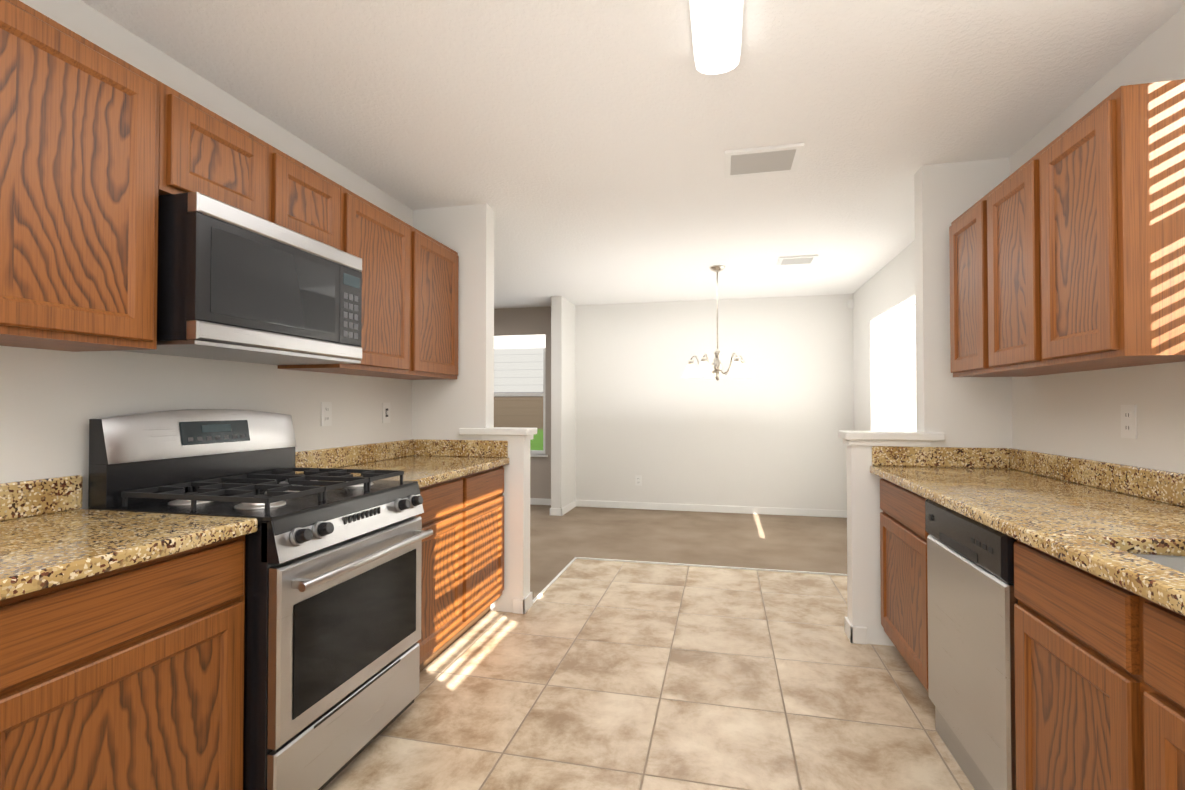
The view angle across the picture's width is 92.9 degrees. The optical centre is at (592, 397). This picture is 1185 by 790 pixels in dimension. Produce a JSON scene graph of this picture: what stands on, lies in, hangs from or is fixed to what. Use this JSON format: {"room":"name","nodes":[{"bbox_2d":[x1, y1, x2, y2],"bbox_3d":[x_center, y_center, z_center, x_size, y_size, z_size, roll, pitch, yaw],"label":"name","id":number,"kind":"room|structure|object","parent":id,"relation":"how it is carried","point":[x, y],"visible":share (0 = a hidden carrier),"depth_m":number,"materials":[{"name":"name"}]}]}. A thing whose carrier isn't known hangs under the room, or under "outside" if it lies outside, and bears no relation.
{"room":"kitchen","nodes":[
{"label":"kitchen","id":0,"kind":"room"},
{"bbox_2d":[0,0,412,508],"bbox_3d":[-1.771,0.013,0.960,0.120,2.440,5.470,0,-1,13],"label":"wall","id":1,"kind":"structure","parent":0,"point":[52,402],"depth_m":1.95,"materials":[{"name":"white paint"}]},
{"bbox_2d":[0,0,159,351],"bbox_3d":[-1.448,-0.525,1.360,0.327,0.770,0.579,0,-1,13],"label":"upper cabinet","id":2,"kind":"object","parent":1,"relation":"attached to","point":[79,148],"visible":1,"depth_m":1.40,"materials":[{"name":"brown wood"}]},
{"bbox_2d":[158,82,340,249],"bbox_3d":[-1.293,-0.745,2.027,0.327,0.310,0.780,0,-1,13],"label":"upper cabinet","id":3,"kind":"object","parent":1,"relation":"attached to","point":[205,151],"visible":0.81,"depth_m":1.86,"materials":[{"name":"brown wood"}]},
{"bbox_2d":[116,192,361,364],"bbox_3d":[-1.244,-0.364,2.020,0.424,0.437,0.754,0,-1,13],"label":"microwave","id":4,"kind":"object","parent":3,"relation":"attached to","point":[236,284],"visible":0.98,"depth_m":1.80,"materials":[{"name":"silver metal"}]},
{"bbox_2d":[321,402,331,425],"bbox_3d":[-1.291,0.080,2.732,0.007,0.116,0.072,0,-1,13],"label":"outlet","id":5,"kind":"object","parent":1,"relation":"attached to","point":[326,413],"visible":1,"depth_m":2.73,"materials":[{"name":"white plastic"}]},
{"bbox_2d":[278,186,409,374],"bbox_3d":[-1.143,-0.506,2.666,0.327,0.770,0.536,0,-1,13],"label":"upper cabinet","id":6,"kind":"object","parent":1,"relation":"attached to","point":[375,238],"visible":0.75,"depth_m":2.63,"materials":[{"name":"brown wood"}]},
{"bbox_2d":[382,403,389,422],"bbox_3d":[-1.174,0.088,3.218,0.013,0.116,0.072,0,-1,13],"label":"power outlet","id":7,"kind":"object","parent":1,"relation":"attached to","point":[385,412],"visible":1,"depth_m":3.21,"materials":[{"name":"white plastic"}]},
{"bbox_2d":[359,226,458,379],"bbox_3d":[-1.021,-0.498,3.189,0.327,0.770,0.534,0,-1,13],"label":"upper cabinet","id":8,"kind":"object","parent":1,"relation":"attached to","point":[434,270],"visible":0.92,"depth_m":3.11,"materials":[{"name":"brown wood"}]},
{"bbox_2d":[412,204,529,611],"bbox_3d":[-0.749,0.051,3.468,0.730,2.440,0.120,0,-1,13],"label":"wall","id":9,"kind":"structure","parent":0,"point":[444,409],"depth_m":3.41,"materials":[{"name":"white paint"}]},
{"bbox_2d":[459,427,536,435],"bbox_3d":[-0.571,0.206,3.425,0.435,0.040,0.190,0,-1,13],"label":"cap","id":10,"kind":"object","parent":9,"relation":"on","point":[515,431],"visible":0.94,"depth_m":3.34,"materials":[{"name":"white"}]},
{"bbox_2d":[482,435,533,440],"bbox_3d":[-0.513,0.241,3.410,0.275,0.030,0.150,0,-1,13],"label":"trim","id":11,"kind":"structure","parent":9,"relation":"attached to","point":[505,437],"depth_m":3.34,"materials":[{"name":"white wood"}]},
{"bbox_2d":[512,592,532,607],"bbox_3d":[-0.728,1.230,3.513,0.743,0.085,0.013,0,-1,13],"label":"baseboard","id":12,"kind":"structure","parent":9,"relation":"attached to","point":[527,602],"depth_m":3.31,"materials":[{"name":"white wood"}]},
{"bbox_2d":[533,557,576,602],"bbox_3d":[-0.262,1.274,3.952,0.016,0.009,1.080,0,-1,13],"label":"trim","id":13,"kind":"structure","parent":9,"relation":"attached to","point":[551,582],"depth_m":3.88,"materials":[{"name":"white"}]},
{"bbox_2d":[551,296,574,508],"bbox_3d":[-0.334,0.098,6.544,0.120,2.440,0.600,0,-1,13],"label":"wall","id":14,"kind":"structure","parent":0,"point":[562,402],"depth_m":6.28,"materials":[{"name":"white paint"}]},
{"bbox_2d":[550,508,559,514],"bbox_3d":[-0.402,1.272,6.525,0.013,0.079,0.593,0,-1,13],"label":"baseboard","id":15,"kind":"structure","parent":14,"relation":"attached to","point":[553,511],"depth_m":6.23,"materials":[{"name":"white wood"}]},
{"bbox_2d":[560,500,576,515],"bbox_3d":[-0.273,1.272,6.495,0.013,0.079,0.593,0,-1,13],"label":"baseboard","id":16,"kind":"structure","parent":14,"relation":"attached to","point":[567,508],"depth_m":6.46,"materials":[{"name":"white wood"}]},
{"bbox_2d":[81,0,1184,308],"bbox_3d":[-1.536,-1.231,2.634,7.165,0.100,9.040,0,-1,13],"label":"ceiling","id":17,"kind":"structure","parent":0,"point":[579,146],"depth_m":2.30,"materials":[{"name":"white paint"}]},
{"bbox_2d":[689,0,743,74],"bbox_3d":[0.298,-1.160,1.373,0.160,0.079,1.180,0,-1,13],"label":"fluorescent ceiling light","id":18,"kind":"object","parent":17,"relation":"attached to","point":[716,28],"visible":0.87,"depth_m":1.74,"materials":[{"name":"white plastic"}]},
{"bbox_2d":[682,265,751,380],"bbox_3d":[1.089,-0.646,4.953,0.611,0.999,0.605,0,-1,13],"label":"dining chandelier","id":19,"kind":"object","parent":17,"relation":"hanging from","point":[739,367],"visible":1,"depth_m":4.91,"materials":[{"name":"white glass"}]},
{"bbox_2d":[724,143,803,177],"bbox_3d":[0.841,-1.171,2.797,0.360,0.013,0.300,0,-1,13],"label":"ceiling vent","id":20,"kind":"object","parent":17,"relation":"in","point":[763,160],"visible":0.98,"depth_m":2.77,"materials":[{"name":"white metal"}]},
{"bbox_2d":[777,255,818,265],"bbox_3d":[1.706,-1.143,4.700,0.300,0.013,0.260,0,-1,13],"label":"ceiling vent","id":21,"kind":"object","parent":17,"relation":"in","point":[796,260],"visible":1,"depth_m":4.68,"materials":[{"name":"white metal"}]},
{"bbox_2d":[323,559,974,789],"bbox_3d":[-0.003,1.261,1.093,3.255,0.050,6.570,0,-1,13],"label":"floor","id":22,"kind":"structure","parent":0,"point":[584,674],"depth_m":2.34,"materials":[{"name":"beige tile"}]},
{"bbox_2d":[0,535,244,789],"bbox_3d":[-1.307,0.801,1.307,0.617,0.875,0.617,0,-1,13],"label":"base cabinet","id":23,"kind":"object","parent":22,"relation":"on","point":[131,677],"visible":0.88,"depth_m":1.24,"materials":[{"name":"brown wood"}]},
{"bbox_2d":[88,409,432,789],"bbox_3d":[-1.064,0.645,1.963,0.736,1.208,0.756,0,-1,13],"label":"gas range","id":24,"kind":"object","parent":22,"relation":"on","point":[332,619],"visible":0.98,"depth_m":1.77,"materials":[{"name":"silver metal"}]},
{"bbox_2d":[416,466,503,672],"bbox_3d":[-0.939,0.825,2.881,0.617,0.875,1.084,0,-1,13],"label":"base cabinet","id":25,"kind":"object","parent":22,"relation":"on","point":[462,576],"visible":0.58,"depth_m":2.77,"materials":[{"name":"brown wood"}]},
{"bbox_2d":[295,439,508,487],"bbox_3d":[-0.927,0.319,2.886,0.643,0.138,1.083,0,-1,13],"label":"countertop","id":26,"kind":"structure","parent":25,"relation":"on","point":[424,462],"depth_m":3.02,"materials":[{"name":"stone"}]},
{"bbox_2d":[880,479,929,692],"bbox_3d":[1.655,0.818,2.406,0.617,0.875,0.693,0,-1,13],"label":"base cabinet","id":27,"kind":"object","parent":22,"relation":"on","point":[904,534],"visible":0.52,"depth_m":2.43,"materials":[{"name":"brown wood"}]},
{"bbox_2d":[925,499,1017,789],"bbox_3d":[1.495,0.810,1.762,0.636,0.872,0.624,0,-1,13],"label":"dishwasher","id":28,"kind":"object","parent":22,"relation":"on","point":[972,600],"visible":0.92,"depth_m":1.74,"materials":[{"name":"silver metal"}]},
{"bbox_2d":[1014,540,1184,789],"bbox_3d":[1.323,0.796,0.987,0.617,0.875,0.953,0,-1,13],"label":"base cabinet","id":29,"kind":"object","parent":22,"relation":"on","point":[1099,683],"visible":0.94,"depth_m":1.19,"materials":[{"name":"brown wood"}]},
{"bbox_3d":[-1.483,0.790,0.552,0.617,0.875,0.929,0,-1,13],"label":"base cabinet","id":30,"kind":"object","parent":22,"relation":"on","visible":0},
{"bbox_2d":[0,475,257,600],"bbox_3d":[-1.400,0.288,0.858,0.643,0.138,1.547,0,-1,13],"label":"countertop","id":31,"kind":"structure","parent":30,"relation":"on","point":[52,533],"depth_m":1.36,"materials":[{"name":"stone"}]},
{"bbox_3d":[1.096,0.782,0.011,0.617,0.875,1.048,0,-1,13],"label":"base cabinet","id":32,"kind":"object","parent":22,"relation":"on","visible":0},
{"bbox_2d":[870,446,1184,615],"bbox_3d":[1.350,0.293,1.166,0.643,0.138,3.398,0,-1,13],"label":"countertop","id":33,"kind":"structure","parent":32,"relation":"on","point":[1104,520],"depth_m":1.76,"materials":[{"name":"stone"}]},
{"bbox_2d":[1133,554,1184,572],"bbox_3d":[1.300,0.456,0.924,0.499,0.194,0.754,0,-1,13],"label":"undermount sink","id":34,"kind":"object","parent":33,"relation":"in","point":[1177,563],"depth_m":1.29,"materials":[{"name":"silver metal"}]},
{"bbox_2d":[494,294,853,509],"bbox_3d":[-0.522,0.104,6.958,7.165,2.440,0.120,0,-1,13],"label":"wall","id":35,"kind":"structure","parent":0,"point":[765,434],"depth_m":6.46,"materials":[{"name":"white paint"}]},
{"bbox_2d":[494,334,545,348],"bbox_3d":[-0.981,-0.694,7.040,0.820,0.158,0.040,0,-1,13],"label":"window blinds","id":36,"kind":"object","parent":35,"relation":"attached to","point":[520,341],"visible":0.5,"depth_m":7.00,"materials":[{"name":"white plastic"}]},
{"bbox_2d":[494,348,547,456],"bbox_3d":[-0.979,-0.022,7.037,0.900,1.505,0.122,0,-1,13],"label":"living room window","id":37,"kind":"structure","parent":35,"relation":"in","point":[536,452],"depth_m":7.01,"materials":[{"name":"white"}]},
{"bbox_2d":[530,498,550,504],"bbox_3d":[-2.102,1.283,7.241,3.650,0.079,0.013,0,-1,13],"label":"baseboard","id":38,"kind":"structure","parent":35,"relation":"attached to","point":[533,501],"depth_m":6.89,"materials":[{"name":"white wood"}]},
{"bbox_2d":[635,475,641,485],"bbox_3d":[0.542,0.979,6.630,0.072,0.116,0.007,0,-1,13],"label":"outlet","id":39,"kind":"object","parent":35,"relation":"attached to","point":[638,480],"visible":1,"depth_m":6.63,"materials":[{"name":"white plastic"}]},
{"bbox_2d":[577,500,846,517],"bbox_3d":[1.300,1.271,6.447,3.100,0.079,0.013,0,-1,13],"label":"baseboard","id":40,"kind":"structure","parent":35,"relation":"attached to","point":[580,503],"depth_m":6.42,"materials":[{"name":"white wood"}]},
{"bbox_2d":[530,505,846,598],"bbox_3d":[-1.240,1.300,3.862,6.925,0.056,6.200,0,-1,13],"label":"floor carpet","id":41,"kind":"object","parent":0,"point":[558,544],"visible":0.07,"depth_m":5.11,"materials":[{"name":"beige carpet"}]},
{"bbox_2d":[846,158,1011,645],"bbox_3d":[1.710,0.043,2.894,0.730,2.440,0.120,0,-1,13],"label":"wall","id":42,"kind":"structure","parent":0,"point":[971,412],"depth_m":2.84,"materials":[{"name":"white paint"}]},
{"bbox_2d":[845,617,866,637],"bbox_3d":[1.707,1.221,2.945,0.718,0.085,0.013,0,-1,13],"label":"baseboard","id":43,"kind":"structure","parent":42,"relation":"attached to","point":[856,634],"depth_m":2.89,"materials":[{"name":"white wood"}]},
{"bbox_2d":[843,439,930,446],"bbox_3d":[1.525,0.233,2.935,0.380,0.030,0.150,0,-1,13],"label":"trim","id":44,"kind":"structure","parent":42,"relation":"attached to","point":[886,443],"depth_m":2.86,"materials":[{"name":"white wood"}]},
{"bbox_2d":[838,430,944,440],"bbox_3d":[1.544,0.198,2.931,0.460,0.040,0.190,0,-1,13],"label":"cap","id":45,"kind":"object","parent":42,"relation":"on","point":[889,435],"visible":0.9,"depth_m":2.85,"materials":[{"name":"white wood"}]},
{"bbox_2d":[853,5,1184,473],"bbox_3d":[1.894,0.026,1.814,0.120,2.440,9.040,0,-1,13],"label":"wall","id":46,"kind":"structure","parent":0,"point":[1074,414],"depth_m":2.16,"materials":[{"name":"white paint"}]},
{"bbox_2d":[577,557,846,575],"bbox_3d":[1.095,1.278,4.215,2.537,0.009,0.016,0,-1,13],"label":"trim","id":47,"kind":"structure","parent":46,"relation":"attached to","point":[577,557],"depth_m":4.24,"materials":[{"name":"white"}]},
{"bbox_2d":[871,296,915,430],"bbox_3d":[2.550,-0.044,4.759,0.044,1.405,1.286,0,-1,13],"label":"window blinds","id":48,"kind":"object","parent":46,"relation":"attached to","point":[894,344],"visible":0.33,"depth_m":4.70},
{"bbox_2d":[879,304,914,324],"bbox_3d":[2.563,0.003,4.755,0.146,1.505,1.370,0,-1,13],"label":"dining room window","id":49,"kind":"structure","parent":46,"relation":"in","point":[898,313],"depth_m":4.79,"materials":[{"name":"white"}]},
{"bbox_2d":[949,79,1184,376],"bbox_3d":[1.722,-0.475,2.078,0.327,0.740,1.180,0,-1,13],"label":"upper cabinet","id":50,"kind":"object","parent":46,"relation":"attached to","point":[1067,251],"visible":1,"depth_m":1.69,"materials":[{"name":"brown wood"}]},
{"bbox_2d":[1121,405,1136,438],"bbox_3d":[1.861,0.084,1.955,0.007,0.116,0.072,0,-1,13],"label":"outlet","id":51,"kind":"object","parent":46,"relation":"attached to","point":[1128,421],"visible":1,"depth_m":1.95,"materials":[{"name":"white plastic"}]},
{"label":"outside","id":52,"kind":"structure","parent":0,"visible":0},
{"bbox_2d":[494,348,542,449],"bbox_3d":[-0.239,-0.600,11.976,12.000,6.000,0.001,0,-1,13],"label":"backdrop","id":53,"kind":"structure","parent":52,"point":[506,406],"depth_m":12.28,"materials":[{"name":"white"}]}
]}

